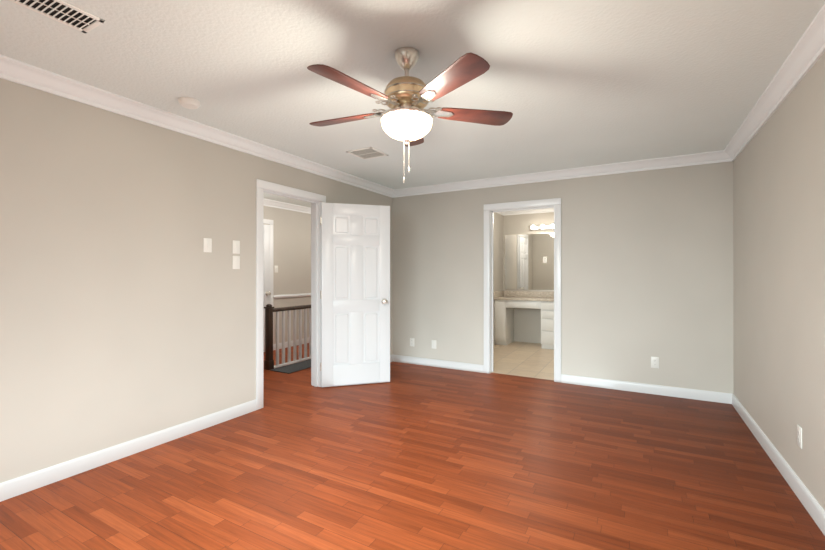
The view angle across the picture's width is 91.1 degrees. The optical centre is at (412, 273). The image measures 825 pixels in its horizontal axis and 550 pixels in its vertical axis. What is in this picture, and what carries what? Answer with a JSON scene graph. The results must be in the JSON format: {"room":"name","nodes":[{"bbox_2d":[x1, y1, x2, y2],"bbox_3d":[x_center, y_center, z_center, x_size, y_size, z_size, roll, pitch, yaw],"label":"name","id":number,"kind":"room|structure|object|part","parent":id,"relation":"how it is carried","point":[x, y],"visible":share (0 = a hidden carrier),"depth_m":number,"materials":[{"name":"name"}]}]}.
{"room":"empty bedroom","nodes":[
{"label":"empty bedroom","id":0,"kind":"room"},
{"bbox_2d":[0,78,391,482],"bbox_3d":[-1.426,0.040,3.896,0.120,2.440,8.040,0,0,29],"label":"wall","id":1,"kind":"structure","parent":0,"point":[127,308],"depth_m":2.74,"materials":[{"name":"beige paint"}]},
{"bbox_2d":[0,399,256,501],"bbox_3d":[-2.351,1.211,2.110,0.015,0.098,3.718,0,0,29],"label":"baseboard","id":2,"kind":"structure","parent":1,"relation":"attached to","point":[17,486],"depth_m":2.71,"materials":[{"name":"white wood"}]},
{"bbox_2d":[0,55,395,197],"bbox_3d":[-1.747,-1.131,3.113,0.085,0.098,6.120,0,0,29],"label":"crown molding","id":3,"kind":"structure","parent":1,"relation":"attached to","point":[12,70],"depth_m":2.92,"materials":[{"name":"white wood"}]},
{"bbox_2d":[203,238,211,252],"bbox_3d":[-1.676,-0.230,3.314,0.012,0.116,0.072,0,0,29],"label":"switch plate","id":4,"kind":"object","parent":1,"relation":"attached to","point":[207,244],"visible":1,"depth_m":3.31,"materials":[{"name":"white plastic"}]},
{"bbox_2d":[233,240,239,253],"bbox_3d":[-1.544,-0.230,3.550,0.012,0.116,0.072,0,0,29],"label":"switch plate","id":5,"kind":"object","parent":1,"relation":"attached to","point":[236,247],"visible":1,"depth_m":3.54,"materials":[{"name":"white plastic"}]},
{"bbox_2d":[233,256,239,268],"bbox_3d":[-1.545,-0.095,3.550,0.009,0.116,0.072,0,0,29],"label":"switch plate","id":6,"kind":"object","parent":1,"relation":"attached to","point":[236,262],"visible":1,"depth_m":3.55,"materials":[{"name":"white plastic"}]},
{"bbox_2d":[256,179,325,409],"bbox_3d":[-1.269,0.195,4.175,0.156,2.131,0.942,0,0,29],"label":"door frame","id":7,"kind":"structure","parent":1,"relation":"attached to","point":[315,200],"depth_m":4.24,"materials":[{"name":"white wood"}]},
{"bbox_2d":[320,203,389,386],"bbox_3d":[-0.628,0.237,4.574,0.590,2.030,0.593,0,0,29],"label":"door","id":8,"kind":"structure","parent":1,"relation":"in","point":[355,294],"depth_m":4.55,"materials":[{"name":"white wood"}]},
{"bbox_2d":[263,206,310,343],"bbox_3d":[-2.811,0.040,5.820,0.120,2.440,6.040,0,0,29],"label":"wall","id":9,"kind":"structure","parent":0,"point":[292,245],"depth_m":6.96,"materials":[{"name":"beige paint"}]},
{"bbox_2d":[263,224,270,351],"bbox_3d":[-2.476,0.237,6.183,0.106,2.030,0.802,0,0,29],"label":"hall door","id":10,"kind":"structure","parent":9,"relation":"in","point":[266,266],"depth_m":6.45,"materials":[{"name":"white wood"}]},
{"bbox_2d":[263,219,272,306],"bbox_3d":[-2.516,0.195,6.205,0.018,2.131,0.962,0,0,29],"label":"door frame","id":11,"kind":"structure","parent":9,"relation":"attached to","point":[268,221],"depth_m":6.58,"materials":[{"name":"white wood"}]},
{"bbox_2d":[0,343,824,549],"bbox_3d":[-0.619,1.310,3.443,6.270,0.100,8.040,0,0,29],"label":"floor","id":12,"kind":"structure","parent":0,"point":[408,456],"depth_m":2.46,"materials":[{"name":"laminate"}]},
{"bbox_2d":[264,304,310,369],"bbox_3d":[-1.191,0.829,6.541,0.096,0.859,2.918,0,0,29],"label":"stair railing","id":13,"kind":"object","parent":12,"relation":"on","point":[269,360],"depth_m":5.52,"materials":[{"name":"white wood"}]},
{"bbox_2d":[270,359,310,373],"bbox_3d":[-1.078,1.254,6.258,0.345,0.012,2.540,0,0,29],"label":"runner rug","id":14,"kind":"object","parent":12,"relation":"on","point":[295,367],"visible":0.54,"depth_m":5.36,"materials":[{"name":"grey fabric"}]},
{"bbox_2d":[0,0,824,207],"bbox_3d":[-0.411,-1.230,3.814,6.270,0.100,8.890,0,0,29],"label":"ceiling","id":15,"kind":"structure","parent":0,"point":[568,84],"depth_m":2.32,"materials":[{"name":"white paint"}]},
{"bbox_2d":[9,0,104,33],"bbox_3d":[-1.608,-1.175,1.774,0.190,0.010,0.370,0,0,29],"label":"ceiling vent","id":16,"kind":"object","parent":15,"relation":"in","point":[67,14],"visible":1,"depth_m":1.83,"materials":[{"name":"white plastic"}]},
{"bbox_2d":[178,97,200,108],"bbox_3d":[-1.529,-1.160,2.773,0.136,0.040,0.136,0,0,29],"label":"smoke detector","id":17,"kind":"object","parent":15,"relation":"attached to","point":[188,103],"visible":1,"depth_m":2.74,"materials":[{"name":"white plastic"}]},
{"bbox_2d":[346,147,388,159],"bbox_3d":[-0.441,-1.176,3.974,0.300,0.008,0.300,0,0,29],"label":"ceiling vent","id":18,"kind":"object","parent":15,"relation":"in","point":[367,153],"visible":0.96,"depth_m":3.97,"materials":[{"name":"white plastic"}]},
{"bbox_2d":[307,47,512,182],"bbox_3d":[-0.065,-0.844,2.173,1.146,0.672,1.160,0,0,29],"label":"ceiling fan","id":19,"kind":"object","parent":15,"relation":"hanging from","point":[407,118],"visible":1,"depth_m":2.07,"materials":[{"name":"brown wood"}]},
{"bbox_3d":[-0.030,-0.771,2.173,0.280,0.109,0.276,0,0,29],"label":"glass","id":20,"kind":"part","parent":19,"relation":"part of","materials":[{"name":"white glass"}]},
{"bbox_2d":[494,212,503,344],"bbox_3d":[1.089,0.040,6.619,0.120,2.440,2.530,0,0,29],"label":"wall","id":21,"kind":"structure","parent":0,"point":[498,219],"depth_m":7.34,"materials":[{"name":"beige paint"}]},
{"bbox_2d":[494,291,505,298],"bbox_3d":[1.565,0.375,7.319,0.020,0.100,0.557,0,0,29],"label":"backsplash","id":22,"kind":"structure","parent":21,"relation":"attached to","point":[497,293],"depth_m":7.26,"materials":[{"name":"beige stone"}]},
{"bbox_2d":[491,341,553,379],"bbox_3d":[2.057,1.308,6.036,2.380,0.103,2.600,0,0,29],"label":"floor","id":23,"kind":"structure","parent":0,"point":[527,359],"depth_m":5.84,"materials":[{"name":"beige tile"}]},
{"bbox_2d":[494,299,553,349],"bbox_3d":[2.489,0.858,6.806,2.134,0.796,0.586,0,0,29],"label":"bathroom vanity","id":24,"kind":"object","parent":23,"relation":"on","point":[506,303],"depth_m":6.93,"materials":[{"name":"white wood"}]},
{"bbox_2d":[498,295,541,298],"bbox_3d":[2.492,0.443,6.810,2.134,0.035,0.577,0,0,29],"label":"countertop","id":25,"kind":"structure","parent":24,"relation":"on","point":[499,296],"depth_m":7.17,"materials":[{"name":"beige stone"}]},
{"bbox_2d":[504,212,553,342],"bbox_3d":[2.659,0.040,7.119,2.130,2.440,0.120,0,0,29],"label":"wall","id":26,"kind":"structure","parent":0,"point":[527,324],"depth_m":7.38,"materials":[{"name":"beige paint"}]},
{"bbox_2d":[505,232,553,290],"bbox_3d":[2.583,-0.207,7.086,1.974,1.029,0.008,0,0,29],"label":"bathroom mirror","id":27,"kind":"object","parent":26,"relation":"attached to","point":[526,268],"visible":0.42,"depth_m":7.34,"materials":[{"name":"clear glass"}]},
{"bbox_2d":[506,291,553,298],"bbox_3d":[2.628,0.375,7.053,2.134,0.100,0.020,0,0,29],"label":"backsplash","id":28,"kind":"structure","parent":26,"relation":"attached to","point":[545,295],"depth_m":7.28,"materials":[{"name":"beige stone"}]},
{"bbox_2d":[507,208,553,214],"bbox_3d":[2.609,-1.131,7.030,1.950,0.098,0.085,0,0,29],"label":"crown molding","id":29,"kind":"structure","parent":26,"relation":"attached to","point":[547,210],"depth_m":7.31,"materials":[{"name":"white wood"}]},
{"bbox_2d":[529,224,553,230],"bbox_3d":[2.311,-0.820,7.163,0.520,0.090,0.140,0,0,29],"label":"vanity light bar","id":30,"kind":"object","parent":26,"relation":"attached to","point":[542,227],"visible":0.92,"depth_m":7.18,"materials":[{"name":"silver metal"}]},
{"bbox_2d":[392,161,732,393],"bbox_3d":[1.487,0.040,4.876,4.000,2.440,0.120,0,0,29],"label":"wall","id":31,"kind":"structure","parent":0,"point":[646,265],"depth_m":4.42,"materials":[{"name":"beige paint"}]},
{"bbox_2d":[410,338,413,346],"bbox_3d":[-0.006,0.960,5.640,0.072,0.116,0.009,0,0,29],"label":"electrical outlet","id":32,"kind":"object","parent":31,"relation":"attached to","point":[411,341],"visible":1,"depth_m":5.63,"materials":[{"name":"white plastic"}]},
{"bbox_2d":[432,340,435,348],"bbox_3d":[0.291,0.960,5.473,0.072,0.116,0.009,0,0,29],"label":"electrical outlet","id":33,"kind":"object","parent":31,"relation":"attached to","point":[433,344],"visible":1,"depth_m":5.47,"materials":[{"name":"white plastic"}]},
{"bbox_2d":[392,354,483,372],"bbox_3d":[0.319,1.211,5.454,1.338,0.098,0.015,0,0,29],"label":"baseboard","id":34,"kind":"structure","parent":31,"relation":"attached to","point":[395,358],"depth_m":5.42,"materials":[{"name":"white wood"}]},
{"bbox_2d":[484,198,560,382],"bbox_3d":[1.343,0.195,4.957,0.932,2.131,0.156,0,0,29],"label":"door frame","id":35,"kind":"structure","parent":31,"relation":"attached to","point":[490,210],"depth_m":5.02,"materials":[{"name":"white wood"}]},
{"bbox_2d":[396,151,719,196],"bbox_3d":[1.380,-1.131,4.819,3.690,0.098,0.085,0,0,29],"label":"crown molding","id":36,"kind":"structure","parent":31,"relation":"attached to","point":[714,156],"depth_m":4.57,"materials":[{"name":"white wood"}]},
{"bbox_2d":[561,374,730,403],"bbox_3d":[2.387,1.211,4.293,1.538,0.098,0.015,0,0,29],"label":"baseboard","id":37,"kind":"structure","parent":31,"relation":"attached to","point":[712,396],"depth_m":4.24,"materials":[{"name":"white wood"}]},
{"bbox_2d":[651,357,658,367],"bbox_3d":[2.527,0.930,4.218,0.072,0.116,0.009,0,0,29],"label":"electrical outlet","id":38,"kind":"object","parent":31,"relation":"attached to","point":[654,362],"visible":1,"depth_m":4.22,"materials":[{"name":"white plastic"}]},
{"bbox_2d":[733,52,824,510],"bbox_3d":[1.622,0.040,1.154,0.120,2.440,6.240,0,0,29],"label":"wall","id":39,"kind":"structure","parent":0,"point":[779,277],"depth_m":2.49,"materials":[{"name":"beige paint"}]},
{"bbox_2d":[720,3,824,162],"bbox_3d":[1.562,-1.131,1.256,0.085,0.098,6.120,0,0,29],"label":"crown molding","id":40,"kind":"structure","parent":39,"relation":"attached to","point":[805,54],"depth_m":2.40,"materials":[{"name":"white wood"}]},
{"bbox_2d":[728,394,824,535],"bbox_3d":[1.593,1.211,1.239,0.015,0.098,6.120,0,0,29],"label":"baseboard","id":41,"kind":"structure","parent":39,"relation":"attached to","point":[815,510],"depth_m":2.48,"materials":[{"name":"white wood"}]},
{"bbox_2d":[797,424,801,448],"bbox_3d":[2.182,0.920,2.284,0.009,0.116,0.072,0,0,29],"label":"electrical outlet","id":42,"kind":"object","parent":39,"relation":"attached to","point":[799,436],"visible":1,"depth_m":2.27,"materials":[{"name":"white plastic"}]},
{"bbox_3d":[-1.874,0.040,5.294,2.030,2.440,6.040,0,0,29],"label":"wall","id":43,"kind":"structure","parent":0,"visible":0},
{"bbox_2d":[263,198,310,349],"bbox_3d":[-1.025,0.040,4.818,0.085,2.440,5.800,0,0,29],"label":"trim","id":44,"kind":"structure","parent":43,"relation":"attached to","point":[283,205],"depth_m":4.22,"materials":[{"name":"white wood"}]}
]}

